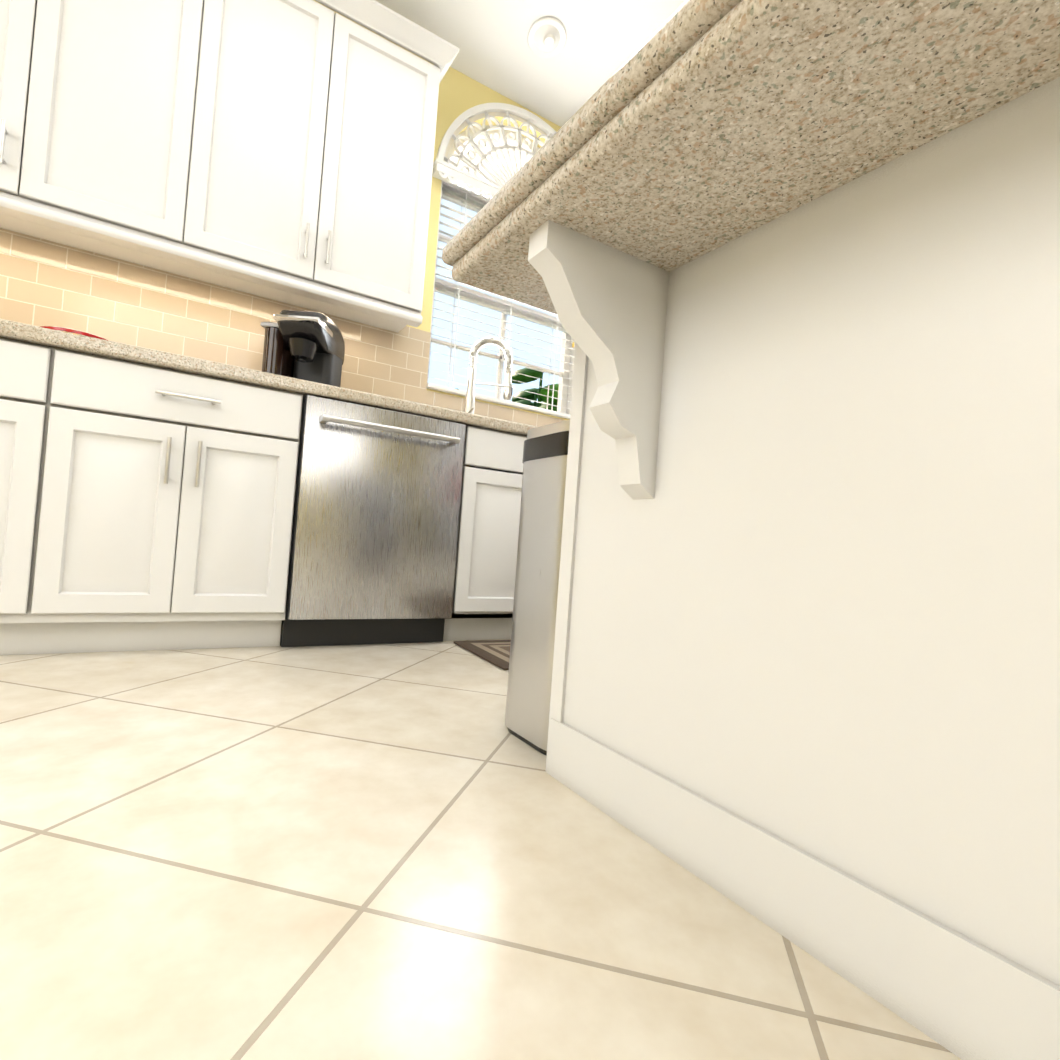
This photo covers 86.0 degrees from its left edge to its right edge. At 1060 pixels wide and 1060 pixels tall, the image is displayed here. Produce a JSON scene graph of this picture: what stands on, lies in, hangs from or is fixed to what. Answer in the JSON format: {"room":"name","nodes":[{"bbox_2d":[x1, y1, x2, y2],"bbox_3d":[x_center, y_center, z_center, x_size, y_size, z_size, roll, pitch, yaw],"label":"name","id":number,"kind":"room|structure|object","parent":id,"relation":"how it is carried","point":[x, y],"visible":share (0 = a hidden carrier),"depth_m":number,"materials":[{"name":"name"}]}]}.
{"room":"kitchen","nodes":[
{"label":"kitchen","id":0,"kind":"room"},
{"bbox_2d":[314,0,569,466],"bbox_3d":[-1.603,-1.047,2.208,6.885,2.800,0.150,5,-2,-32],"label":"wall","id":1,"kind":"structure","parent":0,"point":[460,93],"depth_m":2.83,"materials":[{"name":"yellow paint"}]},
{"bbox_2d":[0,0,39,237],"bbox_3d":[-1.805,-1.624,1.786,0.434,1.148,0.326,5,-2,-32],"label":"upper cabinet","id":2,"kind":"object","parent":1,"relation":"attached to","point":[19,19],"depth_m":1.74,"materials":[{"name":"white wood"}]},
{"bbox_2d":[24,0,207,276],"bbox_3d":[-1.437,-1.592,2.014,0.434,1.148,0.326,5,-2,-32],"label":"upper cabinet","id":3,"kind":"object","parent":1,"relation":"attached to","point":[116,83],"depth_m":1.88,"materials":[{"name":"white wood"}]},
{"bbox_2d":[0,228,564,426],"bbox_3d":[-0.660,-0.786,2.696,4.435,0.404,0.024,5,-2,-32],"label":"wall tile","id":4,"kind":"structure","parent":1,"relation":"attached to","point":[43,282],"depth_m":2.24,"materials":[{"name":"beige tile"}]},
{"bbox_2d":[188,0,447,332],"bbox_3d":[-0.880,-1.544,2.361,0.882,1.148,0.326,5,-2,-32],"label":"upper cabinet","id":5,"kind":"object","parent":1,"relation":"attached to","point":[280,150],"depth_m":2.21,"materials":[{"name":"white wood"}]},
{"bbox_2d":[426,103,574,418],"bbox_3d":[-0.085,-1.457,3.090,1.040,1.585,0.205,5,-2,-32],"label":"window unit","id":6,"kind":"structure","parent":1,"relation":"in","point":[477,167],"depth_m":2.99,"materials":[{"name":"white"}]},
{"bbox_2d":[0,639,961,1059],"bbox_3d":[-0.359,0.421,-0.138,7.035,0.060,5.500,5,-2,-32],"label":"floor","id":7,"kind":"structure","parent":0,"point":[406,851],"depth_m":0.66,"materials":[{"name":"tile"}]},
{"bbox_2d":[0,338,59,654],"bbox_3d":[-1.742,-0.102,1.686,0.536,0.872,0.616,5,-2,-32],"label":"base cabinet","id":8,"kind":"object","parent":7,"relation":"on","point":[27,370],"depth_m":1.55,"materials":[{"name":"white wood"}]},
{"bbox_2d":[0,319,536,435],"bbox_3d":[-0.512,-0.507,2.416,4.431,0.144,0.660,5,-2,-32],"label":"countertop","id":9,"kind":"structure","parent":8,"relation":"on","point":[22,332],"depth_m":1.77,"materials":[{"name":"stone"}]},
{"bbox_2d":[40,326,108,340],"bbox_3d":[-1.580,-0.618,1.978,0.214,0.107,0.214,5,-2,-32],"label":"porcelain bowl","id":10,"kind":"object","parent":9,"relation":"on","point":[69,330],"visible":0.06,"depth_m":1.89,"materials":[{"name":"red ceramic"}]},
{"bbox_2d":[260,310,344,386],"bbox_3d":[-0.900,-0.680,2.266,0.336,0.341,0.431,5,-2,-32],"label":"coffee maker","id":11,"kind":"object","parent":9,"relation":"on","point":[306,345],"visible":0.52,"depth_m":2.17,"materials":[{"name":"black plastic"}]},
{"bbox_2d":[464,337,512,413],"bbox_3d":[-0.195,-0.681,2.668,0.215,0.462,0.148,5,-2,-32],"label":"spring faucet","id":12,"kind":"object","parent":9,"relation":"on","point":[469,402],"visible":0.92,"depth_m":2.66,"materials":[{"name":"silver metal"}]},
{"bbox_2d":[471,466,522,474],"bbox_3d":[0.112,-0.283,2.790,0.697,0.192,0.407,5,-2,-32],"label":"sink basin","id":13,"kind":"object","parent":9,"relation":"in","point":[496,470],"depth_m":2.55,"materials":[{"name":"silver metal"}]},
{"bbox_2d":[32,349,302,653],"bbox_3d":[-1.236,-0.058,2.001,0.660,0.872,0.616,5,-2,-32],"label":"base cabinet","id":14,"kind":"object","parent":7,"relation":"on","point":[143,507],"depth_m":1.72,"materials":[{"name":"white wood"}]},
{"bbox_2d":[280,395,465,646],"bbox_3d":[-0.678,-0.010,2.299,0.600,0.868,0.666,5,-2,-32],"label":"dishwasher","id":15,"kind":"object","parent":7,"relation":"on","point":[375,527],"visible":0.98,"depth_m":2.05,"materials":[{"name":"silver metal"}]},
{"bbox_2d":[454,640,510,669],"bbox_3d":[0.211,0.482,2.264,0.920,0.009,0.470,5,-2,-28],"label":"mat","id":16,"kind":"object","parent":7,"relation":"on","point":[496,653],"visible":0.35,"depth_m":2.12,"materials":[{"name":"brown fabric"}]},
{"bbox_2d":[505,420,569,755],"bbox_3d":[0.196,0.123,1.313,0.446,0.680,0.273,5,-2,-32],"label":"trash can","id":17,"kind":"object","parent":7,"relation":"on","point":[545,453],"visible":0.21,"depth_m":1.19,"materials":[{"name":"silver metal"}]},
{"bbox_2d":[528,77,1059,1059],"bbox_3d":[1.127,0.066,-0.277,0.845,0.853,3.403,5,-2,-32],"label":"base cabinet","id":18,"kind":"object","parent":7,"relation":"on","point":[806,675],"visible":1,"depth_m":0.61,"materials":[{"name":"white wood"}]},
{"bbox_2d":[442,0,1059,314],"bbox_3d":[1.142,-0.390,-0.252,0.920,0.062,3.446,5,-2,-32],"label":"countertop","id":19,"kind":"structure","parent":18,"relation":"on","point":[688,131],"depth_m":0.56,"materials":[{"name":"stone"}]},
{"bbox_2d":[375,0,685,126],"bbox_3d":[-0.121,-2.912,-0.060,7.035,1.148,5.500,5,-2,-32],"label":"ceiling","id":20,"kind":"structure","parent":0,"point":[605,40],"depth_m":2.72,"materials":[{"name":"white paint"}]},
{"bbox_2d":[527,17,566,57],"bbox_3d":[0.080,-2.337,2.712,0.188,0.061,0.185,5,-2,-32],"label":"ceiling light","id":21,"kind":"object","parent":20,"relation":"attached to","point":[546,37],"visible":1,"depth_m":2.69,"materials":[{"name":"white"}]},
{"label":"outside","id":22,"kind":"structure","parent":0,"visible":0},
{"bbox_2d":[428,199,561,401],"bbox_3d":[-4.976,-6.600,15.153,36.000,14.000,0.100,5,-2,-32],"label":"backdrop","id":23,"kind":"structure","parent":22,"point":[480,368],"depth_m":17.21,"materials":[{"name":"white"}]},
{"bbox_3d":[-4.076,0.364,8.947,20.000,0.050,13.840,5,-2,-32],"label":"ground","id":24,"kind":"structure","parent":22,"visible":0},
{"bbox_2d":[454,367,558,410],"bbox_3d":[-0.676,-0.520,4.621,2.801,1.994,1.512,5,-2,-32],"label":"plants","id":25,"kind":"object","parent":24,"relation":"on","point":[527,379],"visible":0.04,"depth_m":4.89,"materials":[{"name":"green plant"}]}
]}

